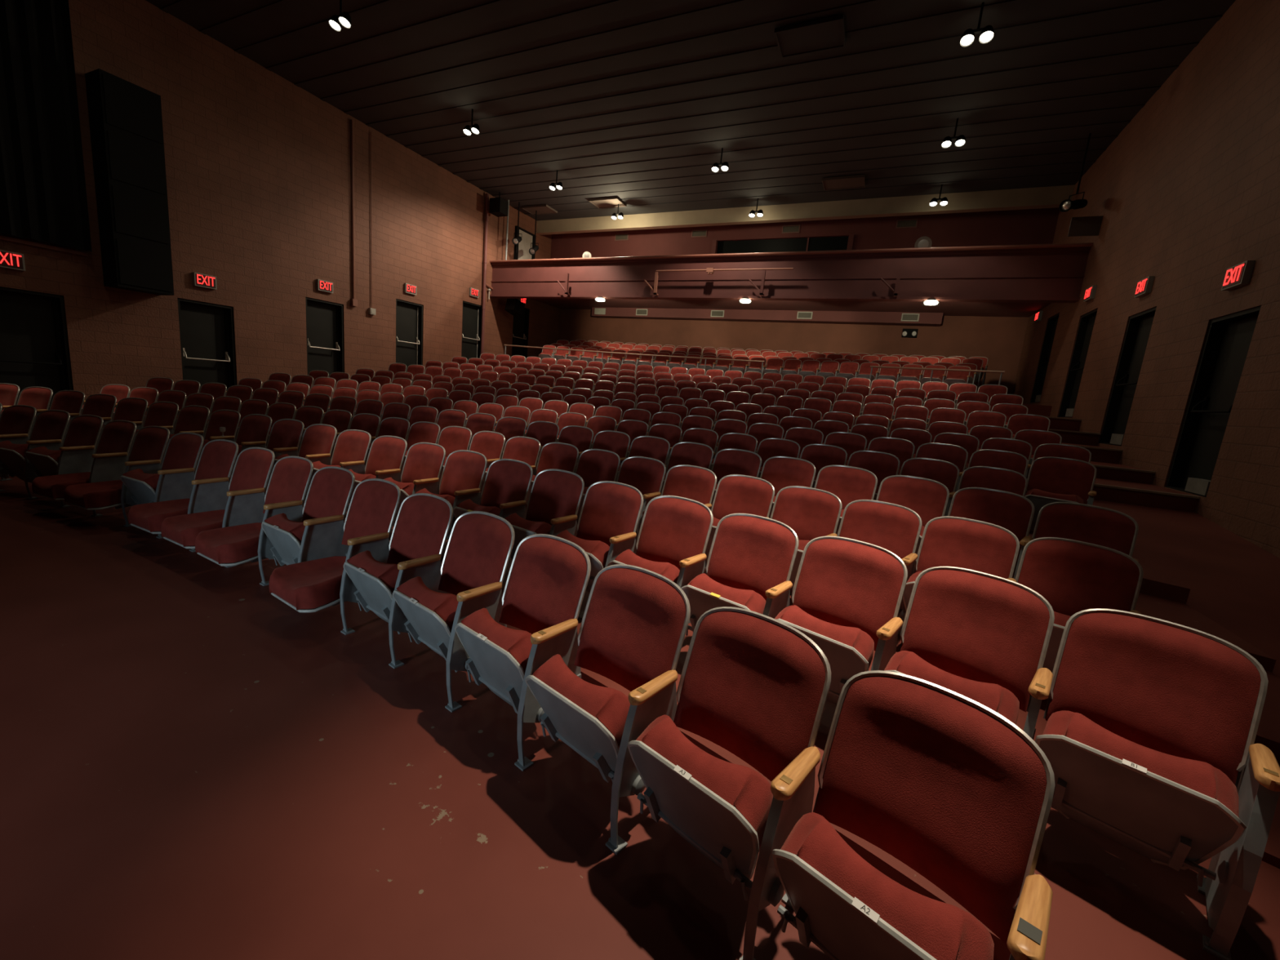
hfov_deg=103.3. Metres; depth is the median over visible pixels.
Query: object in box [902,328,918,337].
emergency light
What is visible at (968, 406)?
seat
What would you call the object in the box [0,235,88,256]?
wall rail
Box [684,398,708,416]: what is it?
seat
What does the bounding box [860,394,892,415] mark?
seat
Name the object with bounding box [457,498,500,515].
seat cushion
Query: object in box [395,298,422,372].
door
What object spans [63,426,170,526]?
seat
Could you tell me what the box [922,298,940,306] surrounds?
lamp
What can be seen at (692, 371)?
seat
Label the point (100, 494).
seat cushion
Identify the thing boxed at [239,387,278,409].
seat
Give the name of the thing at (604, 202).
ceiling panel
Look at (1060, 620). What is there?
seat cushion
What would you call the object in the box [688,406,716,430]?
seat
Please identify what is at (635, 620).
seat
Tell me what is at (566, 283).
bracket
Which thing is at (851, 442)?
seat
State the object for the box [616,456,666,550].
seat
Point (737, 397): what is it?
seat
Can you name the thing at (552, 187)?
ceiling lamp
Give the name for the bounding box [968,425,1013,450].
seat
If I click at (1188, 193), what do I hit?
wall
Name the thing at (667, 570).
seat cushion
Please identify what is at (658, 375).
seat
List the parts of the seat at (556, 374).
backrest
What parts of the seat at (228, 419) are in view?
backrest, armrest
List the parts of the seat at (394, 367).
backrest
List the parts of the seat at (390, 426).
backrest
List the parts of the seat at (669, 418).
backrest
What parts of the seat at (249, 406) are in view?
backrest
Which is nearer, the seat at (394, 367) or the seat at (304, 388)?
the seat at (304, 388)
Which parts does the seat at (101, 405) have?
backrest, armrest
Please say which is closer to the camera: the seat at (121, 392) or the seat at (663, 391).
the seat at (121, 392)
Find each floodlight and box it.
[582,251,591,257]
[914,235,932,248]
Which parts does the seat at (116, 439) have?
armrest, backrest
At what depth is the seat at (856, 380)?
12.20 m
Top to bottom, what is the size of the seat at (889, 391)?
0.854 m
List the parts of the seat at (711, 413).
backrest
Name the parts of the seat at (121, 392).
backrest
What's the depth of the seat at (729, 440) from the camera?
6.35 m
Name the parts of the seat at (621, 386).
backrest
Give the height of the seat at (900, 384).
0.854 m
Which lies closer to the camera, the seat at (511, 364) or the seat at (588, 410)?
the seat at (588, 410)
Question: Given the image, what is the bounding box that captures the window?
[711,234,853,253]
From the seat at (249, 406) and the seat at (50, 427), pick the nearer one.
the seat at (50, 427)
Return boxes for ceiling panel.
[521,204,557,214]
[588,196,626,208]
[774,14,845,58]
[822,174,865,190]
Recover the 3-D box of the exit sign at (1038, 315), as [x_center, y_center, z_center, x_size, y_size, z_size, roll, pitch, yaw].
[11.551,-4.733,14.681,0.083,0.270,0.400,10,11,24]
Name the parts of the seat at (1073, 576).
backrest, armrest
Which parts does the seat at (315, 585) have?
armrest, backrest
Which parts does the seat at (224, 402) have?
backrest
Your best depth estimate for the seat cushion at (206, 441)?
5.76 m
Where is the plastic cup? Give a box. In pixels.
[219,426,225,436]
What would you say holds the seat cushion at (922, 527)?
on the seat at (929, 498)
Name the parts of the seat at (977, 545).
backrest, armrest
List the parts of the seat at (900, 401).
backrest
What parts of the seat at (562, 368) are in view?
backrest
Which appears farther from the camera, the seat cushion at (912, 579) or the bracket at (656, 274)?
the bracket at (656, 274)
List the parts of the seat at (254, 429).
backrest, armrest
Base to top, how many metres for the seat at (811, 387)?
0.854 m
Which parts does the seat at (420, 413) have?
backrest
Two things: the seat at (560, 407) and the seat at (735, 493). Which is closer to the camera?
the seat at (735, 493)
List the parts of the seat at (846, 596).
backrest, armrest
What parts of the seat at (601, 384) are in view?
backrest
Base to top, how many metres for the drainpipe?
6.100 m
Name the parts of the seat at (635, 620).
backrest, number plate, armrest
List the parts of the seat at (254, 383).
backrest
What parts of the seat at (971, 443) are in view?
backrest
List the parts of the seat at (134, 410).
backrest, armrest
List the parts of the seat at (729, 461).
backrest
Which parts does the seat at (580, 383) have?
backrest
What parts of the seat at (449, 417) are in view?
backrest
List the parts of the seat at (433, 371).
backrest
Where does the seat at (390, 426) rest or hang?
on the floor
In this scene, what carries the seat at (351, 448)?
on the floor
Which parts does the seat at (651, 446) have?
backrest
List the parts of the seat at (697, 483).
backrest, armrest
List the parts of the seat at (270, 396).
backrest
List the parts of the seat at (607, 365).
backrest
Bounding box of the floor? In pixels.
[0,370,1279,959]
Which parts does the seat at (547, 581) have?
number plate, backrest, armrest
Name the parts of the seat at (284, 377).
backrest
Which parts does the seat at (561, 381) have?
backrest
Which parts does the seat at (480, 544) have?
backrest, armrest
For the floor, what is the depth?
1.91 m
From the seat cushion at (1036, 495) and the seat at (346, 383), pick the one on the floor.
the seat at (346, 383)
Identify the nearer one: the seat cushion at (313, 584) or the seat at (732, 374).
the seat cushion at (313, 584)
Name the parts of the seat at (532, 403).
backrest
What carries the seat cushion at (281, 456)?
on the seat at (317, 441)
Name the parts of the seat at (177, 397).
backrest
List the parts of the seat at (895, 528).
backrest, armrest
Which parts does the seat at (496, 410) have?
backrest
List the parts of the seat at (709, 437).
backrest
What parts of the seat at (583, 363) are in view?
backrest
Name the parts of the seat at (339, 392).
backrest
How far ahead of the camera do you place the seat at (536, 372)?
13.82 m
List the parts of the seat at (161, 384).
backrest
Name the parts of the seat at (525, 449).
backrest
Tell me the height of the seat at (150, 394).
0.854 m
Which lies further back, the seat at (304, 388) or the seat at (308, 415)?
the seat at (304, 388)
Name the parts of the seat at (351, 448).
backrest, armrest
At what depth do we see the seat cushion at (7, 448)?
5.04 m
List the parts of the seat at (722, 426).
backrest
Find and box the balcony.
[489,242,1093,326]
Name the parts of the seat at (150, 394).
backrest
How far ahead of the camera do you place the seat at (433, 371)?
13.41 m
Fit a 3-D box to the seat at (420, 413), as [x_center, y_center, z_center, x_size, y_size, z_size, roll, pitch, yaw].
[-3.250,-0.643,7.359,0.552,0.854,0.495,9,11,22]
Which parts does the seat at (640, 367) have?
backrest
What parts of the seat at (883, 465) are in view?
backrest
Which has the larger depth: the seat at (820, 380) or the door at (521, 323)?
the door at (521, 323)
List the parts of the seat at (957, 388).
backrest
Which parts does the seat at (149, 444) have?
armrest, backrest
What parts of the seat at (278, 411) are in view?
backrest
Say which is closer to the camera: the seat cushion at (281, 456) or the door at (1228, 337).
the seat cushion at (281, 456)
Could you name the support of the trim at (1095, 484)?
attached to the wall at (1188, 193)
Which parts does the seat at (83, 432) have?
armrest, backrest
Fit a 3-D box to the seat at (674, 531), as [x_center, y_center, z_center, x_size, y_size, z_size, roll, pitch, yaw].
[0.137,0.559,3.175,0.557,0.854,0.488,13,13,37]
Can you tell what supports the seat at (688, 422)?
on the floor
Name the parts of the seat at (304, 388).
backrest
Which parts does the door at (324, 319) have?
latch rod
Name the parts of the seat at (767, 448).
backrest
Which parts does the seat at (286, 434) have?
backrest, armrest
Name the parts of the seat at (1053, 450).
backrest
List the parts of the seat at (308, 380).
backrest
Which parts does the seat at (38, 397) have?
backrest, armrest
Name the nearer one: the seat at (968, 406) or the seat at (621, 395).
the seat at (968, 406)
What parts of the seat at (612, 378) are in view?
backrest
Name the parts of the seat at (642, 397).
backrest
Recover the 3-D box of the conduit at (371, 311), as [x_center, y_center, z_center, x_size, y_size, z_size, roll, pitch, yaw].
[-7.503,-7.114,14.169,0.100,4.785,0.170,10,11,24]
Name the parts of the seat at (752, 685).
backrest, number plate, armrest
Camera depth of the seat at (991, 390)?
10.61 m
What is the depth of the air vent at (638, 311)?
20.66 m
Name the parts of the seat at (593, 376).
backrest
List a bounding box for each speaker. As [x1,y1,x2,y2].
[488,192,508,217]
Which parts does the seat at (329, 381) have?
backrest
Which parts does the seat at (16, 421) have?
armrest, backrest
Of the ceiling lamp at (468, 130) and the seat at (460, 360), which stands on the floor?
the seat at (460, 360)
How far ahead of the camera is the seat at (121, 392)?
7.98 m
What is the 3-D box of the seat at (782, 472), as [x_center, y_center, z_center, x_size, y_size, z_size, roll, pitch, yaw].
[1.306,0.224,4.735,0.552,0.854,0.486,13,12,37]
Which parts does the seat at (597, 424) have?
backrest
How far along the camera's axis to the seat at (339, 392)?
9.40 m
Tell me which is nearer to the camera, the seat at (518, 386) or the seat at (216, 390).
the seat at (216, 390)
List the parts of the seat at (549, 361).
backrest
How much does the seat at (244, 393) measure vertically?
0.854 m
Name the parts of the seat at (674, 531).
backrest, armrest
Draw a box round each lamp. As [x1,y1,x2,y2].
[328,0,351,31]
[462,108,479,136]
[548,169,562,191]
[595,297,605,302]
[611,204,623,219]
[711,147,728,173]
[738,297,751,303]
[748,198,763,217]
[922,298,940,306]
[928,184,947,206]
[941,118,965,148]
[959,2,994,47]
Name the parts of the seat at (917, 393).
backrest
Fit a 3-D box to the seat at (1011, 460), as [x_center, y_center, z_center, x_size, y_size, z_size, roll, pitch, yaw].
[3.734,0.118,5.367,0.554,0.854,0.503,14,13,41]
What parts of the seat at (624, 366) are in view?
backrest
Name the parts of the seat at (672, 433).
backrest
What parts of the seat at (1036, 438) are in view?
backrest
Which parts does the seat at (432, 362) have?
backrest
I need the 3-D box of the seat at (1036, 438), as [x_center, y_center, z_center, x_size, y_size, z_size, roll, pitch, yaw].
[5.309,-0.245,6.833,0.553,0.854,0.474,14,13,41]
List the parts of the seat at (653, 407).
backrest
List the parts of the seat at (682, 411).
backrest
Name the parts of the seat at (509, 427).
backrest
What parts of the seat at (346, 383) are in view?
backrest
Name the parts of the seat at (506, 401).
backrest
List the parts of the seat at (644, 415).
backrest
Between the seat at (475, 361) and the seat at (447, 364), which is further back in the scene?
the seat at (475, 361)
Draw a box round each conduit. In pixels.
[351,119,357,306]
[368,131,375,315]
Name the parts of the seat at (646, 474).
backrest, armrest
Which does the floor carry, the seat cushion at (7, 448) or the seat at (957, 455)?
the seat at (957, 455)
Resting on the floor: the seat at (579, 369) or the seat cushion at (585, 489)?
the seat at (579, 369)
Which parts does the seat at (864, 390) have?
backrest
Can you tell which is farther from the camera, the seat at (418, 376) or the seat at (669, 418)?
the seat at (418, 376)
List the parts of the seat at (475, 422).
backrest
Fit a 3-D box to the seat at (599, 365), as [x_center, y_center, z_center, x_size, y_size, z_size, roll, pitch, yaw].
[-1.416,-3.191,15.371,0.553,0.854,0.503,8,10,19]
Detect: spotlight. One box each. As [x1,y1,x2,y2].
[511,202,521,244]
[528,210,538,255]
[1058,133,1091,212]
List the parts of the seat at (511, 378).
backrest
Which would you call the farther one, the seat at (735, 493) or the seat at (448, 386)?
the seat at (448, 386)
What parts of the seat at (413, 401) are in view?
backrest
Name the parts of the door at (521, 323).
latch rod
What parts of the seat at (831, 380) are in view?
backrest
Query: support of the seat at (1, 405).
on the floor
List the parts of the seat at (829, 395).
backrest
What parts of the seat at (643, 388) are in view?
backrest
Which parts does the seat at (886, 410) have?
backrest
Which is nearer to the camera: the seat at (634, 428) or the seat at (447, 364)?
the seat at (634, 428)
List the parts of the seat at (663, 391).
backrest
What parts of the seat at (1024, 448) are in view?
backrest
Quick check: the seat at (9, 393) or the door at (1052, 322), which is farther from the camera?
the door at (1052, 322)
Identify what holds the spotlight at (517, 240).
hanging from the ceiling
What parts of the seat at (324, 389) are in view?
backrest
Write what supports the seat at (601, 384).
on the floor
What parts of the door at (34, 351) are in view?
latch rod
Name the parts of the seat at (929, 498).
backrest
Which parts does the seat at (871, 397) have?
backrest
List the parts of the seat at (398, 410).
backrest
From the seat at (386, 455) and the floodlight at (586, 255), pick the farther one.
the floodlight at (586, 255)
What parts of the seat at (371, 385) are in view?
backrest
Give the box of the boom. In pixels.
[505,200,509,260]
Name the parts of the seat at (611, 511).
backrest, armrest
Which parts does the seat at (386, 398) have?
backrest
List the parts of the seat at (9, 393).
backrest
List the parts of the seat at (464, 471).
backrest, armrest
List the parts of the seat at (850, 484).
backrest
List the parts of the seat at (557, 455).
backrest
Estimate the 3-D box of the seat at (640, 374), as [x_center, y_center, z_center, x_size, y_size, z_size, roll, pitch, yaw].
[0.064,-2.531,13.693,0.556,0.854,0.474,9,11,23]
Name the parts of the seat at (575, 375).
backrest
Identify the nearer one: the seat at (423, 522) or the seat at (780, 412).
the seat at (423, 522)
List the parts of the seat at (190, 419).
backrest, armrest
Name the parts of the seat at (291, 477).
armrest, backrest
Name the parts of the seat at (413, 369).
backrest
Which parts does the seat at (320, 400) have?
backrest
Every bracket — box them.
[485,283,493,299]
[556,273,569,294]
[644,271,658,295]
[748,270,765,296]
[880,267,902,296]
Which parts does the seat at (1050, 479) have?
backrest, armrest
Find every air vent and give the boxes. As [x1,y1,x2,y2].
[594,307,605,314]
[614,233,628,240]
[635,308,648,315]
[691,229,707,237]
[710,310,724,317]
[782,224,800,233]
[796,311,813,319]
[895,218,918,228]
[901,313,919,321]
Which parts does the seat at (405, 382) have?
backrest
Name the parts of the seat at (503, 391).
backrest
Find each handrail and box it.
[503,344,764,373]
[869,365,1004,385]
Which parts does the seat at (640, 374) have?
backrest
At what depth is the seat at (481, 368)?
14.25 m
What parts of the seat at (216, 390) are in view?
backrest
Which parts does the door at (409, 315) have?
latch rod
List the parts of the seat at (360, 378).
backrest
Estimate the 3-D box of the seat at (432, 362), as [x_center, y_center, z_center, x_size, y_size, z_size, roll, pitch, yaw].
[-5.988,-3.002,14.491,0.589,0.854,0.469,7,10,10]
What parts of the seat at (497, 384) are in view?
backrest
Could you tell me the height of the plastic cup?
0.105 m
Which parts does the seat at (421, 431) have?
backrest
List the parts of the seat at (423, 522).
backrest, armrest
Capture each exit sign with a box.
[0,249,25,271]
[192,271,217,289]
[316,279,333,293]
[404,283,416,295]
[469,287,479,297]
[519,297,526,305]
[1034,311,1043,322]
[1083,284,1097,302]
[1133,275,1154,297]
[1221,260,1255,290]
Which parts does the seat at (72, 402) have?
backrest, armrest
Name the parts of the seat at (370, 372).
backrest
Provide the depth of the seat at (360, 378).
11.56 m
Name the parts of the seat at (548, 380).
backrest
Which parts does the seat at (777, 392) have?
backrest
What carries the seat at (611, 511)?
on the floor
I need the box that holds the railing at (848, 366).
[538,339,987,391]
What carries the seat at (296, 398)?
on the floor
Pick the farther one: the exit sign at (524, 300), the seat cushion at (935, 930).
the exit sign at (524, 300)
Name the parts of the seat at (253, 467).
armrest, backrest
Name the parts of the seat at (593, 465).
backrest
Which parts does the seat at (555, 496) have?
backrest, armrest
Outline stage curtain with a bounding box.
[0,0,92,251]
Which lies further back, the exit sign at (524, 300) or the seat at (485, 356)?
the exit sign at (524, 300)
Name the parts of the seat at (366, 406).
backrest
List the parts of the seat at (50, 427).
armrest, backrest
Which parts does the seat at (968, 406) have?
backrest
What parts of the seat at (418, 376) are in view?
backrest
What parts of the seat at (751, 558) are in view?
backrest, armrest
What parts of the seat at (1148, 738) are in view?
backrest, armrest, number plate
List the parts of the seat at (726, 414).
backrest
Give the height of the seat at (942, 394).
0.854 m
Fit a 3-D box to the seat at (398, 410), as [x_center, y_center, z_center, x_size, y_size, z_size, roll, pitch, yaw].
[-3.739,-0.722,7.561,0.552,0.854,0.475,9,11,20]
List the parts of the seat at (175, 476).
armrest, backrest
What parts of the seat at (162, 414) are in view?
backrest, armrest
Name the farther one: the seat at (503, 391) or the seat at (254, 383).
the seat at (503, 391)
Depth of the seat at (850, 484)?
4.46 m
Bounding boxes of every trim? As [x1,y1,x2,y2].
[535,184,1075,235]
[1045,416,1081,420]
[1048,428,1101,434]
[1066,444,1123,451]
[1093,464,1155,473]
[1093,483,1199,498]
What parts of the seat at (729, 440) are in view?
backrest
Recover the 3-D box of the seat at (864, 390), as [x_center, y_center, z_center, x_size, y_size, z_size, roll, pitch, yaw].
[4.724,-1.665,11.129,0.556,0.854,0.483,12,12,34]
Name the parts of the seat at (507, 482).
backrest, armrest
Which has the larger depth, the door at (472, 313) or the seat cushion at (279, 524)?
the door at (472, 313)
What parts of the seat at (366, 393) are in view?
backrest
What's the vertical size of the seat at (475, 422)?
0.854 m
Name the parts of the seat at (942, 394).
backrest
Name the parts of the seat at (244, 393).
backrest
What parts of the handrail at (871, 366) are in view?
rail, post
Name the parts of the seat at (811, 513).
backrest, armrest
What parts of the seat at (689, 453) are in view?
backrest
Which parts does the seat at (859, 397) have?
backrest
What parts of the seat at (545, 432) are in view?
backrest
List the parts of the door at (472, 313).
latch rod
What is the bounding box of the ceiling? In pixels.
[146,0,1235,220]
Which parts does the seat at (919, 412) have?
backrest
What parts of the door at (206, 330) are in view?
latch rod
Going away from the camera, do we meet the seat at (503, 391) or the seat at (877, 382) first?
the seat at (503, 391)
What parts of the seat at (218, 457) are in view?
armrest, backrest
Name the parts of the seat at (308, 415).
backrest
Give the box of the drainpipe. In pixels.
[480,193,488,354]
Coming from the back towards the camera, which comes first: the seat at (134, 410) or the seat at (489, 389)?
the seat at (489, 389)
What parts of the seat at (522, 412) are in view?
backrest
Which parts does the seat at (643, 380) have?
backrest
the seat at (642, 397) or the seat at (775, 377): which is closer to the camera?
the seat at (642, 397)
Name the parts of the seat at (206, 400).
backrest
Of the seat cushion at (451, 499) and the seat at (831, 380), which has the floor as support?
the seat at (831, 380)
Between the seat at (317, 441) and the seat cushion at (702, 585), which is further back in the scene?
the seat at (317, 441)
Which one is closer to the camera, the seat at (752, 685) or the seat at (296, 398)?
the seat at (752, 685)
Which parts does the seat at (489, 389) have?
backrest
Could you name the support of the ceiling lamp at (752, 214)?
hanging from the ceiling
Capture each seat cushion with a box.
[0,440,28,458]
[27,446,61,462]
[31,471,90,498]
[63,480,122,508]
[122,468,159,491]
[128,498,190,532]
[160,509,225,546]
[195,522,262,564]
[202,439,209,448]
[237,444,242,455]
[264,513,305,544]
[269,555,346,610]
[275,453,289,459]
[312,461,340,469]
[346,550,399,593]
[348,469,376,481]
[383,477,414,495]
[396,576,458,631]
[414,488,454,507]
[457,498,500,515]
[461,608,532,672]
[504,512,551,534]
[533,653,630,747]
[555,529,609,568]
[582,487,588,493]
[614,549,679,583]
[635,715,773,853]
[688,573,765,613]
[712,516,719,526]
[774,604,874,668]
[780,812,994,959]
[797,539,810,550]
[884,650,1019,724]
[906,571,921,582]
[920,525,924,536]
[1024,488,1083,503]
[1042,710,1239,817]
[1053,611,1071,626]
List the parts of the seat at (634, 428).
backrest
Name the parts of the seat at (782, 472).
backrest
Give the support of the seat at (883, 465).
on the floor
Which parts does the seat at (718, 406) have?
backrest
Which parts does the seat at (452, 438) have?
backrest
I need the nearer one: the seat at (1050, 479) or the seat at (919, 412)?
the seat at (1050, 479)
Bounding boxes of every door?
[0,286,73,408]
[177,297,236,392]
[305,297,344,377]
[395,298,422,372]
[461,300,482,363]
[511,307,529,361]
[1030,312,1059,402]
[1057,308,1097,417]
[1098,306,1156,446]
[1165,306,1261,497]
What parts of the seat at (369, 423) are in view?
backrest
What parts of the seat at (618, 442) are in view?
backrest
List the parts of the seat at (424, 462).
backrest, armrest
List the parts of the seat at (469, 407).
backrest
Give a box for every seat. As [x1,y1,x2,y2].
[0,382,20,409]
[0,403,13,480]
[0,404,36,491]
[0,409,70,499]
[1,386,53,415]
[25,414,103,507]
[31,420,137,516]
[35,390,84,419]
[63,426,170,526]
[69,393,116,425]
[80,384,129,415]
[102,397,147,429]
[111,386,158,420]
[120,431,204,538]
[128,377,173,399]
[128,439,239,551]
[135,401,178,434]
[142,390,186,424]
[160,447,275,567]
[168,404,209,442]
[172,379,199,402]
[173,392,213,430]
[195,456,313,586]
[199,382,226,404]
[201,409,240,450]
[204,395,241,435]
[211,385,253,408]
[224,377,262,396]
[235,399,268,439]
[235,413,271,462]
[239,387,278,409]
[250,380,285,399]
[261,373,291,389]
[261,466,355,565]
[266,391,304,414]
[266,402,296,446]
[266,418,306,497]
[269,478,400,635]
[273,423,337,504]
[276,382,309,402]
[284,374,313,391]
[293,393,330,417]
[293,405,324,452]
[300,409,351,459]
[302,385,333,406]
[307,369,328,386]
[307,377,335,395]
[310,429,371,521]
[320,396,356,423]
[328,372,349,390]
[328,386,356,410]
[330,378,358,401]
[331,413,380,466]
[343,493,453,668]
[348,399,383,428]
[348,435,407,506]
[349,368,374,381]
[350,373,370,395]
[353,389,380,416]
[355,381,380,399]
[364,417,409,465]
[370,375,391,391]
[374,369,393,383]
[376,402,410,436]
[379,383,402,399]
[379,391,404,419]
[383,442,445,521]
[387,363,406,379]
[391,377,411,394]
[392,511,515,712]
[393,372,413,381]
[400,421,439,474]
[402,385,425,403]
[404,395,428,419]
[405,405,438,440]
[406,364,424,384]
[411,373,431,385]
[412,379,432,395]
[414,449,487,538]
[423,360,442,373]
[424,365,443,382]
[425,387,448,406]
[427,397,453,422]
[431,375,451,387]
[432,382,453,398]
[435,408,466,444]
[437,426,471,483]
[441,361,458,374]
[442,367,461,382]
[448,390,471,408]
[451,356,466,368]
[451,377,471,391]
[452,400,478,426]
[453,383,474,399]
[453,458,533,519]
[454,533,591,771]
[458,363,475,377]
[461,368,479,384]
[464,403,503,426]
[464,413,496,448]
[467,357,483,368]
[468,431,505,495]
[470,386,496,400]
[471,378,490,394]
[471,392,494,413]
[475,364,493,378]
[479,370,497,386]
[480,352,494,364]
[483,359,499,371]
[483,435,541,504]
[490,380,510,402]
[493,365,510,380]
[493,387,517,403]
[493,405,530,431]
[494,354,510,364]
[494,395,518,417]
[494,417,526,457]
[497,372,516,387]
[499,360,515,371]
[504,468,584,560]
[510,355,525,366]
[510,367,527,382]
[510,382,529,397]
[515,361,532,373]
[516,373,535,390]
[517,390,540,405]
[518,397,543,426]
[524,408,557,436]
[524,421,559,469]
[524,564,690,855]
[525,356,540,368]
[525,442,578,504]
[527,368,544,384]
[530,384,550,399]
[532,363,549,375]
[535,375,555,391]
[540,357,555,370]
[540,391,562,408]
[542,400,568,423]
[545,369,562,386]
[549,364,565,376]
[550,377,574,391]
[551,386,571,400]
[555,358,571,372]
[555,412,586,442]
[555,480,643,591]
[557,425,593,472]
[562,371,580,389]
[563,394,586,412]
[565,365,582,377]
[568,402,595,426]
[570,378,594,394]
[571,360,587,374]
[571,387,592,403]
[574,448,620,523]
[575,430,630,469]
[579,366,599,378]
[580,373,598,393]
[586,396,609,416]
[586,415,616,448]
[587,360,603,373]
[591,380,614,396]
[592,374,617,392]
[592,390,613,405]
[594,405,622,429]
[598,368,617,379]
[599,362,619,377]
[607,495,713,623]
[610,399,635,421]
[613,376,635,392]
[613,382,635,400]
[613,391,636,403]
[615,408,651,431]
[615,435,670,481]
[616,363,635,377]
[616,369,635,383]
[616,419,648,457]
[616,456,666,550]
[627,606,831,959]
[634,377,655,393]
[634,383,656,408]
[635,364,653,377]
[635,370,653,386]
[635,394,659,408]
[635,401,661,431]
[642,464,716,566]
[646,411,681,435]
[647,423,682,467]
[653,365,670,378]
[653,372,671,385]
[655,378,675,395]
[656,385,679,404]
[659,395,684,412]
[659,441,713,496]
[661,404,688,427]
[667,427,718,461]
[670,366,687,379]
[672,373,691,386]
[675,380,696,396]
[678,387,701,405]
[680,415,713,442]
[680,513,799,635]
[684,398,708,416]
[687,368,705,381]
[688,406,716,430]
[691,374,711,387]
[696,382,716,399]
[701,389,725,407]
[705,368,724,382]
[705,474,774,560]
[709,400,734,424]
[710,432,757,470]
[710,448,761,510]
[711,376,731,389]
[712,409,746,430]
[713,418,747,457]
[717,383,738,400]
[724,369,742,383]
[724,391,750,410]
[731,377,751,391]
[735,403,762,423]
[739,385,761,403]
[742,371,761,385]
[746,413,778,434]
[747,422,783,453]
[750,393,775,413]
[752,378,773,393]
[756,437,799,478]
[760,456,815,518]
[761,386,785,405]
[762,372,782,386]
[762,405,791,425]
[770,485,842,591]
[772,670,1055,959]
[774,380,796,395]
[774,536,907,704]
[775,395,803,416]
[778,416,812,439]
[782,373,803,388]
[784,426,823,458]
[786,388,809,408]
[791,408,822,428]
[796,382,819,398]
[800,444,847,488]
[803,374,824,390]
[803,397,831,420]
[810,390,835,411]
[813,419,848,444]
[813,464,877,534]
[820,383,844,401]
[822,411,854,432]
[823,431,866,465]
[824,376,847,392]
[831,400,862,426]
[835,392,863,408]
[837,499,922,635]
[844,385,870,410]
[846,377,870,386]
[846,450,900,500]
[849,423,888,450]
[854,414,889,429]
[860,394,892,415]
[862,402,894,431]
[866,436,915,475]
[869,378,895,394]
[871,386,897,404]
[875,475,949,573]
[884,566,1054,739]
[888,404,928,429]
[888,417,927,437]
[889,427,932,457]
[892,396,923,419]
[895,380,920,397]
[897,388,925,406]
[899,457,959,515]
[902,515,1019,611]
[915,442,968,492]
[921,381,948,402]
[923,398,955,429]
[925,390,956,406]
[926,408,965,431]
[927,421,968,442]
[933,432,979,490]
[947,487,1035,579]
[948,382,977,404]
[955,391,988,408]
[955,400,990,425]
[957,466,1027,496]
[965,410,1006,434]
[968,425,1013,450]
[968,448,1027,475]
[977,384,1007,404]
[980,437,1032,478]
[989,394,1023,411]
[991,403,1027,427]
[1006,413,1050,439]
[1013,429,1062,475]
[1015,537,1143,672]
[1024,456,1096,531]
[1026,443,1091,479]
[1031,502,1138,562]
[1035,608,1279,959]
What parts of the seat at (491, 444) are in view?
backrest, armrest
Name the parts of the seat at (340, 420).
backrest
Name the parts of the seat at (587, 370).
backrest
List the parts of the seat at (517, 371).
backrest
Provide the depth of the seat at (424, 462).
4.69 m
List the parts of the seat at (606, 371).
backrest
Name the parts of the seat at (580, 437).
backrest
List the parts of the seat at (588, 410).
backrest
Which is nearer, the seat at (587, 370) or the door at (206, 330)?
the door at (206, 330)
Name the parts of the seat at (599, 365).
backrest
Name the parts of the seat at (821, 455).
backrest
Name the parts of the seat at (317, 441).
backrest, armrest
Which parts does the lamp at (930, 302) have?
globe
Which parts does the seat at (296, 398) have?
backrest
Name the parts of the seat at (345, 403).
backrest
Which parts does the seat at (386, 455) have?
backrest, armrest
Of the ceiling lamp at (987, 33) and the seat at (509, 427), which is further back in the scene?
the ceiling lamp at (987, 33)
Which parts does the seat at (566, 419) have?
backrest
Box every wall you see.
[0,0,560,399]
[550,207,1059,258]
[559,242,1028,394]
[1012,0,1279,558]
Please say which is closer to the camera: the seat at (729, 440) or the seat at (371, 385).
the seat at (729, 440)
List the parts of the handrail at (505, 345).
rail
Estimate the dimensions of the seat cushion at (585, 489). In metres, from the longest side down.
0.460 x 0.433 x 0.136 m
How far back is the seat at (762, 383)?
12.35 m
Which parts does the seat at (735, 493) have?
backrest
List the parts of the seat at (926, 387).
backrest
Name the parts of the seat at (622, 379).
backrest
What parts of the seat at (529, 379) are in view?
backrest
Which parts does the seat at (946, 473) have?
backrest, armrest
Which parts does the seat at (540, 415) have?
backrest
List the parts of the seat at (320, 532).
armrest, backrest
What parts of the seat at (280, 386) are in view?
backrest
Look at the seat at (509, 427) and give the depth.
6.79 m
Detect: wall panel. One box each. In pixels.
[513,225,536,259]
[1067,215,1102,236]
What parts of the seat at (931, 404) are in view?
backrest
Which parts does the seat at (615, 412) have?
backrest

